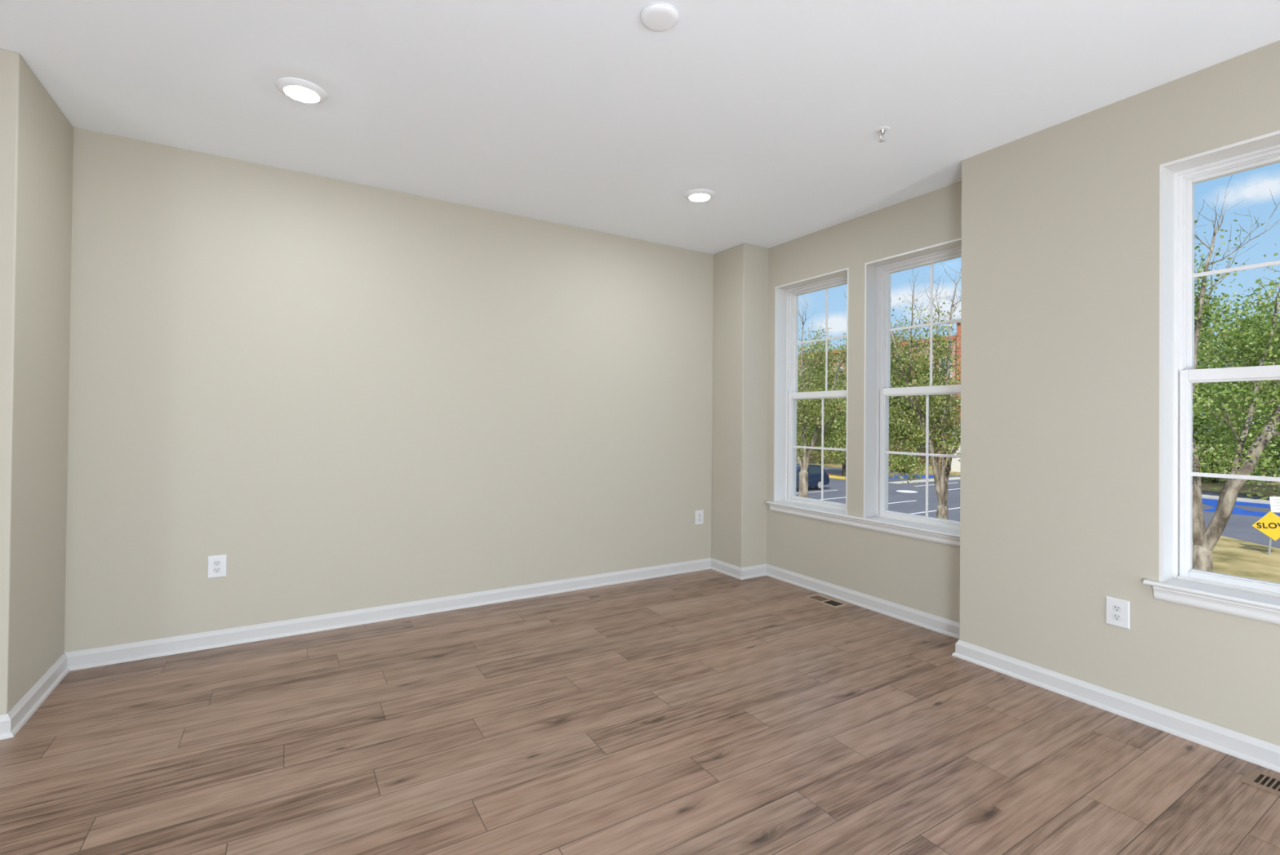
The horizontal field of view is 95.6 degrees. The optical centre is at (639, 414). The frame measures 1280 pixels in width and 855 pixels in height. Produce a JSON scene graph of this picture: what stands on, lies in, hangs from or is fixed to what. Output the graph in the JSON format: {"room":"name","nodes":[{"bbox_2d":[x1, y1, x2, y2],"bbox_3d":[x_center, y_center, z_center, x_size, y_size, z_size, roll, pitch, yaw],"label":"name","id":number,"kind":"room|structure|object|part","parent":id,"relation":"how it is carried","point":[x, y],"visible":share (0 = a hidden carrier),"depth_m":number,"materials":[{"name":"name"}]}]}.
{"room":"empty living room","nodes":[
{"label":"empty living room","id":0,"kind":"room"},
{"bbox_2d":[0,48,73,714],"bbox_3d":[-4.572,0.010,1.601,4.268,2.990,0.904,1,-1,-31],"label":"wall","id":1,"kind":"structure","parent":0,"point":[37,137],"depth_m":2.50,"materials":[{"name":"beige paint"}]},
{"bbox_2d":[0,713,13,739],"bbox_3d":[-4.329,1.210,1.201,4.295,0.089,0.027,1,-1,-31],"label":"baseboard","id":2,"kind":"structure","parent":1,"relation":"attached to","point":[5,720],"depth_m":2.31,"materials":[{"name":"grey paint"}]},
{"bbox_2d":[7,652,69,736],"bbox_3d":[-2.692,1.237,2.614,0.027,0.089,0.731,1,-1,-31],"label":"baseboard","id":3,"kind":"structure","parent":1,"relation":"attached to","point":[20,713],"depth_m":2.56,"materials":[{"name":"grey paint"}]},
{"bbox_2d":[64,127,713,652],"bbox_3d":[-1.019,0.066,4.186,4.792,2.990,0.200,1,-1,-31],"label":"wall","id":4,"kind":"structure","parent":0,"point":[354,396],"depth_m":3.60,"materials":[{"name":"beige paint"}]},
{"bbox_2d":[207,554,226,577],"bbox_3d":[-2.360,0.845,3.241,0.087,0.124,0.009,1,-1,-31],"label":"wall outlet","id":5,"kind":"object","parent":4,"relation":"attached to","point":[216,564],"visible":1,"depth_m":3.24,"materials":[{"name":"white plastic"}]},
{"bbox_2d":[213,567,220,572],"bbox_3d":[-2.359,0.865,3.238,0.034,0.028,0.002,1,-1,-31],"label":"receptacle","id":6,"kind":"object","parent":5,"relation":"attached to","point":[215,569],"depth_m":3.24,"materials":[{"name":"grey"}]},
{"bbox_2d":[213,560,221,565],"bbox_3d":[-2.358,0.826,3.238,0.034,0.028,0.002,1,-1,-31],"label":"receptacle","id":7,"kind":"object","parent":5,"relation":"attached to","point":[215,562],"depth_m":3.24,"materials":[{"name":"grey plastic"}]},
{"bbox_2d":[65,557,711,671],"bbox_3d":[-1.130,1.264,3.981,4.119,0.089,0.027,1,-1,-31],"label":"baseboard","id":8,"kind":"structure","parent":4,"relation":"attached to","point":[130,651],"depth_m":3.57,"materials":[{"name":"grey paint"}]},
{"bbox_2d":[695,509,703,524],"bbox_3d":[0.512,0.883,4.997,0.087,0.124,0.009,1,-1,-31],"label":"wall outlet","id":9,"kind":"object","parent":4,"relation":"attached to","point":[699,513],"visible":1,"depth_m":4.99,"materials":[{"name":"white plastic"}]},
{"bbox_2d":[0,568,1279,854],"bbox_3d":[-0.391,1.397,-1.062,8.660,0.250,9.403,1,-1,-31],"label":"floor","id":10,"kind":"structure","parent":0,"point":[708,711],"depth_m":2.27,"materials":[{"name":"brown wood"}]},
{"bbox_2d":[804,593,850,607],"bbox_3d":[1.341,1.330,4.163,0.152,0.006,0.280,1,-1,-31],"label":"floor vent","id":11,"kind":"object","parent":10,"relation":"in","point":[820,597],"visible":1,"depth_m":4.15,"materials":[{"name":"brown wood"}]},
{"bbox_3d":[1.299,1.331,4.208,0.097,0.002,0.115,1,-1,-31],"label":"insert panel","id":12,"kind":"part","parent":11,"relation":"part of","materials":[{"name":"brown wood"}]},
{"bbox_2d":[1240,767,1279,795],"bbox_3d":[2.312,1.320,2.002,0.140,0.006,0.310,1,-1,-31],"label":"floor vent","id":13,"kind":"object","parent":10,"relation":"in","point":[1262,780],"visible":1,"depth_m":2.10,"materials":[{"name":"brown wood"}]},
{"bbox_2d":[0,0,1279,254],"bbox_3d":[-0.342,-1.593,-1.023,9.110,0.250,9.803,1,-1,-31],"label":"ceiling","id":14,"kind":"structure","parent":0,"point":[580,113],"depth_m":2.53,"materials":[{"name":"white paint"}]},
{"bbox_2d":[275,77,327,103],"bbox_3d":[-1.510,-1.436,2.594,0.200,0.023,0.200,1,-1,-31],"label":"recessed light","id":15,"kind":"object","parent":14,"relation":"in","point":[299,90],"visible":1,"depth_m":2.56,"materials":[{"name":"white plastic"}]},
{"bbox_2d":[640,2,679,31],"bbox_3d":[0.070,-1.428,2.094,0.140,0.019,0.140,1,-1,-31],"label":"cover plate","id":16,"kind":"object","parent":14,"relation":"attached to","point":[659,16],"visible":1,"depth_m":2.07,"materials":[{"name":"white plastic"}]},
{"bbox_2d":[684,188,715,201],"bbox_3d":[0.385,-1.408,3.752,0.200,0.023,0.200,1,-1,-31],"label":"recessed light","id":17,"kind":"object","parent":14,"relation":"in","point":[699,194],"visible":1,"depth_m":3.71,"materials":[{"name":"white plastic"}]},
{"bbox_2d":[875,126,889,142],"bbox_3d":[1.207,-1.392,2.894,0.069,0.056,0.069,1,-1,-31],"label":"sprinkler","id":18,"kind":"object","parent":14,"relation":"attached to","point":[882,130],"visible":1,"depth_m":2.89,"materials":[{"name":"white metal"}]},
{"bbox_2d":[711,243,768,567],"bbox_3d":[0.957,0.092,5.045,0.523,2.990,0.396,1,-1,-31],"label":"wall column","id":19,"kind":"structure","parent":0,"point":[740,272],"depth_m":4.84,"materials":[{"name":"beige paint"}]},
{"bbox_2d":[710,557,741,579],"bbox_3d":[0.719,1.289,4.879,0.027,0.089,0.423,1,-1,-31],"label":"baseboard","id":20,"kind":"structure","parent":19,"relation":"attached to","point":[717,565],"depth_m":4.87,"materials":[{"name":"grey paint"}]},
{"bbox_2d":[741,563,766,579],"bbox_3d":[0.938,1.290,4.782,0.300,0.089,0.027,1,-1,-31],"label":"baseboard","id":21,"kind":"structure","parent":19,"relation":"attached to","point":[756,571],"depth_m":4.78,"materials":[{"name":"grey paint"}]},
{"bbox_2d":[766,181,961,622],"bbox_3d":[1.644,0.091,4.182,0.250,2.990,1.792,1,-1,-31],"label":"wall","id":22,"kind":"structure","parent":0,"point":[918,574],"depth_m":4.11,"materials":[{"name":"beige paint"}]},
{"bbox_2d":[773,267,848,514],"bbox_3d":[1.403,-0.161,4.560,0.225,1.801,0.737,1,-1,-31],"label":"window","id":23,"kind":"structure","parent":22,"relation":"in","point":[786,300],"depth_m":4.83,"materials":[{"name":"white paint"}]},
{"bbox_3d":[1.431,0.261,4.576,0.048,0.894,0.681,1,-1,-31],"label":"sash","id":24,"kind":"part","parent":23,"relation":"part of","materials":[{"name":"white plastic"}]},
{"bbox_3d":[1.478,-0.579,4.607,0.036,0.894,0.663,1,-1,-31],"label":"sash","id":25,"kind":"part","parent":23,"relation":"part of","materials":[{"name":"white plastic"}]},
{"bbox_2d":[765,563,959,639],"bbox_3d":[1.515,1.289,4.100,0.027,0.089,1.792,1,-1,-31],"label":"baseboard","id":26,"kind":"structure","parent":22,"relation":"attached to","point":[951,628],"depth_m":3.98,"materials":[{"name":"grey paint"}]},
{"bbox_2d":[765,500,959,546],"bbox_3d":[1.563,0.756,4.148,0.159,0.076,1.718,1,-1,-31],"label":"window sill","id":27,"kind":"structure","parent":22,"relation":"attached to","point":[909,529],"depth_m":3.97,"materials":[{"name":"white paint"}]},
{"bbox_2d":[863,237,961,529],"bbox_3d":[1.859,-0.163,3.813,0.225,1.801,0.737,1,-1,-31],"label":"window","id":28,"kind":"structure","parent":22,"relation":"in","point":[877,389],"depth_m":4.08,"materials":[{"name":"white paint"}]},
{"bbox_3d":[1.887,0.259,3.829,0.048,0.894,0.681,1,-1,-31],"label":"sash","id":29,"kind":"part","parent":28,"relation":"part of","materials":[{"name":"white plastic"}]},
{"bbox_3d":[1.934,-0.582,3.860,0.036,0.894,0.663,1,-1,-31],"label":"sash","id":30,"kind":"part","parent":28,"relation":"part of","materials":[{"name":"white plastic"}]},
{"bbox_2d":[960,40,1279,745],"bbox_3d":[3.760,0.076,0.198,0.250,2.990,7.215,1,-1,-31],"label":"wall","id":31,"kind":"structure","parent":0,"point":[1060,462],"depth_m":2.71,"materials":[{"name":"beige paint"}]},
{"bbox_2d":[951,640,1279,772],"bbox_3d":[3.624,1.275,0.126,0.027,0.089,7.242,1,-1,-31],"label":"baseboard","id":32,"kind":"structure","parent":31,"relation":"attached to","point":[1260,752],"depth_m":2.53,"materials":[{"name":"grey paint"}]},
{"bbox_2d":[1106,595,1129,629],"bbox_3d":[2.132,0.883,2.594,0.009,0.124,0.087,1,-1,-31],"label":"wall outlet","id":33,"kind":"object","parent":31,"relation":"attached to","point":[1117,610],"visible":1,"depth_m":2.59,"materials":[{"name":"white plastic"}]},
{"bbox_2d":[1112,613,1121,620],"bbox_3d":[2.129,0.902,2.592,0.002,0.028,0.034,1,-1,-31],"label":"receptacle","id":34,"kind":"object","parent":33,"relation":"attached to","point":[1116,616],"depth_m":2.59,"materials":[{"name":"white plastic"}]},
{"bbox_2d":[1112,604,1121,611],"bbox_3d":[2.129,0.863,2.592,0.002,0.028,0.034,1,-1,-31],"label":"receptacle","id":35,"kind":"object","parent":33,"relation":"attached to","point":[1116,607],"depth_m":2.59,"materials":[{"name":"white plastic"}]},
{"bbox_2d":[1142,577,1279,624],"bbox_3d":[2.444,0.747,2.185,0.159,0.076,0.823,1,-1,-31],"label":"window sill","id":36,"kind":"structure","parent":31,"relation":"attached to","point":[1264,607],"depth_m":2.31,"materials":[{"name":"white paint"}]},
{"bbox_2d":[1159,130,1279,597],"bbox_3d":[2.509,-0.171,2.227,0.225,1.801,0.737,1,-1,-31],"label":"window","id":37,"kind":"structure","parent":31,"relation":"in","point":[1178,178],"depth_m":2.50,"materials":[{"name":"white paint"}]},
{"bbox_3d":[2.537,0.251,2.243,0.048,0.894,0.681,1,-1,-31],"label":"sash","id":38,"kind":"part","parent":37,"relation":"part of","materials":[{"name":"white plastic"}]},
{"bbox_3d":[2.584,-0.589,2.274,0.036,0.894,0.663,1,-1,-31],"label":"sash","id":39,"kind":"part","parent":37,"relation":"part of","materials":[{"name":"white plastic"}]},
{"label":"outside","id":40,"kind":"structure","parent":0,"visible":0},
{"bbox_2d":[795,466,1279,548],"bbox_3d":[38.128,5.588,76.033,135.500,0.414,170.000,1,-1,-31],"label":"road","id":41,"kind":"structure","parent":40,"point":[908,498],"depth_m":32.06,"materials":[{"name":"grey asphalt"}]},
{"bbox_2d":[795,463,829,489],"bbox_3d":[9.947,3.998,37.304,4.470,1.600,1.800,1,-1,-31],"label":"parked car","id":42,"kind":"object","parent":41,"relation":"on","point":[814,471],"visible":0.31,"depth_m":37.09,"materials":[{"name":"blue paint"}]},
{"bbox_2d":[806,387,846,475],"bbox_3d":[15.943,1.193,45.745,6.268,7.677,5.852,0,-1,43],"label":"tree","id":43,"kind":"object","parent":41,"relation":"on","point":[843,470],"visible":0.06,"depth_m":44.79,"materials":[{"name":"green plant"}]},
{"bbox_2d":[826,472,845,479],"bbox_3d":[15.719,4.849,46.221,2.450,0.160,4.900,1,-1,-31],"label":"curb","id":44,"kind":"object","parent":41,"relation":"on","point":[830,475],"visible":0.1,"depth_m":45.27,"materials":[{"name":"yellow concrete"}]},
{"bbox_2d":[1193,269,1279,499],"bbox_3d":[38.659,-1.742,33.596,10.934,13.758,10.221,1,0,1],"label":"tree","id":45,"kind":"object","parent":41,"relation":"on","point":[1276,451],"visible":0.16,"depth_m":34.15,"materials":[{"name":"green plant"}]},
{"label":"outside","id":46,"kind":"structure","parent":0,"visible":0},
{"bbox_2d":[888,476,959,484],"bbox_3d":[22.120,4.960,44.039,9.200,0.020,1.300,1,-1,-31],"label":"concrete walk","id":47,"kind":"structure","parent":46,"point":[951,477],"depth_m":43.22,"materials":[{"name":"white concrete"}]},
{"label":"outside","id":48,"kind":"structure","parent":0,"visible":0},
{"bbox_2d":[796,449,1279,496],"bbox_3d":[52.041,5.598,89.226,94.000,0.080,158.000,1,-1,-31],"label":"lawn","id":49,"kind":"structure","parent":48,"point":[1206,486],"depth_m":43.09,"materials":[{"name":"green plant"}]},
{"bbox_2d":[796,367,839,445],"bbox_3d":[19.566,-0.664,69.471,9.358,11.863,10.356,0,-1,23],"label":"tree","id":50,"kind":"object","parent":49,"relation":"on","point":[806,367],"visible":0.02,"depth_m":68.39,"materials":[{"name":"green plant"}]},
{"bbox_2d":[796,361,843,463],"bbox_3d":[18.371,-0.294,58.990,8.092,10.922,7.432,1,-1,-38],"label":"tree","id":51,"kind":"object","parent":49,"relation":"on","point":[829,375],"visible":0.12,"depth_m":58.43,"materials":[{"name":"green plant"}]},
{"bbox_2d":[797,318,960,459],"bbox_3d":[35.232,-2.622,83.077,17.700,16.100,47.400,1,-1,-31],"label":"brick building","id":52,"kind":"structure","parent":49,"relation":"on","point":[955,347],"depth_m":68.19,"materials":[{"name":"red"}]},
{"bbox_3d":[33.538,-8.779,87.098,16.550,0.450,38.800,1,-1,-31],"label":"cornice","id":53,"kind":"part","parent":52,"relation":"part of","materials":[{"name":"brick"}]},
{"bbox_2d":[888,453,916,471],"bbox_3d":[23.069,4.146,51.059,2.385,2.000,2.768,1,-1,-31],"label":"shrub","id":54,"kind":"object","parent":49,"relation":"on","point":[901,455],"visible":0.25,"depth_m":50.68,"materials":[{"name":"green plant"}]},
{"bbox_2d":[888,346,950,456],"bbox_3d":[24.672,-0.797,55.443,8.307,11.984,8.765,1,-1,-18],"label":"tree","id":55,"kind":"object","parent":49,"relation":"on","point":[895,383],"visible":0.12,"depth_m":54.21,"materials":[{"name":"green plant"}]},
{"bbox_2d":[890,366,957,452],"bbox_3d":[29.203,-0.751,63.529,8.899,12.116,8.698,0,-1,15],"label":"tree","id":56,"kind":"object","parent":49,"relation":"on","point":[933,366],"visible":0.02,"depth_m":62.34,"materials":[{"name":"green plant"}]},
{"bbox_2d":[951,422,960,471],"bbox_3d":[32.467,2.571,50.371,7.800,5.100,7.900,1,-1,-31],"label":"building","id":57,"kind":"structure","parent":49,"relation":"on","point":[955,464],"depth_m":51.16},
{"bbox_2d":[1193,301,1279,483],"bbox_3d":[43.449,-1.568,43.365,10.408,13.668,12.049,0,0,4],"label":"tree","id":58,"kind":"object","parent":49,"relation":"on","point":[1214,480],"visible":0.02,"depth_m":43.17,"materials":[{"name":"green plant"}]},
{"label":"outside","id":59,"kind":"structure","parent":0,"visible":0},
{"bbox_2d":[1201,494,1270,503],"bbox_3d":[33.441,4.961,36.543,1.500,0.100,21.500,1,-1,-31],"label":"far walk","id":60,"kind":"structure","parent":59,"point":[1206,496],"depth_m":33.49,"materials":[{"name":"concrete"}]},
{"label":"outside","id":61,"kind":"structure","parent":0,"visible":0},
{"bbox_2d":[1192,535,1279,582],"bbox_3d":[7.493,4.615,22.148,26.800,0.060,90.000,1,-1,-31],"label":"lawn","id":62,"kind":"structure","parent":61,"point":[1230,556],"depth_m":18.70,"materials":[{"name":"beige plant"}]},
{"bbox_2d":[796,293,846,497],"bbox_3d":[6.493,0.185,21.980,5.624,9.298,4.264,1,-1,-16],"label":"street tree","id":63,"kind":"object","parent":62,"relation":"on","point":[807,415],"visible":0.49,"depth_m":21.18,"materials":[{"name":"green plant"}]},
{"bbox_2d":[833,262,961,519],"bbox_3d":[8.336,-0.171,17.472,5.188,9.966,3.770,0,-1,16],"label":"street tree","id":64,"kind":"object","parent":62,"relation":"on","point":[939,427],"visible":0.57,"depth_m":16.72,"materials":[{"name":"green plant"}]},
{"bbox_2d":[1192,174,1279,571],"bbox_3d":[12.143,-0.176,12.768,6.315,9.967,4.720,0,-1,16],"label":"street tree","id":65,"kind":"object","parent":62,"relation":"on","point":[1204,540],"visible":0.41,"depth_m":11.91,"materials":[{"name":"green plant"}]},
{"bbox_2d":[1252,495,1279,554],"bbox_3d":[21.231,3.767,19.376,0.078,2.168,1.125,1,-1,-43],"label":"road sign","id":66,"kind":"object","parent":62,"relation":"on","point":[1268,524],"visible":1,"depth_m":19.43,"materials":[{"name":"yellow metal"}]},
{"bbox_3d":[21.159,3.709,19.413,0.006,0.973,0.973,1,-1,-43],"label":"diamond panel","id":67,"kind":"part","parent":66,"relation":"part of","materials":[{"name":"yellow metal"}]},
{"bbox_3d":[21.164,3.775,19.462,0.060,2.154,0.188,1,-1,-43],"label":"post","id":68,"kind":"part","parent":66,"relation":"part of","materials":[{"name":"grey metal"}]},
{"bbox_3d":[21.355,2.969,19.214,0.006,0.573,0.719,1,-1,-43],"label":"notice panel","id":69,"kind":"part","parent":66,"relation":"part of","materials":[{"name":"white metal"}]}
]}

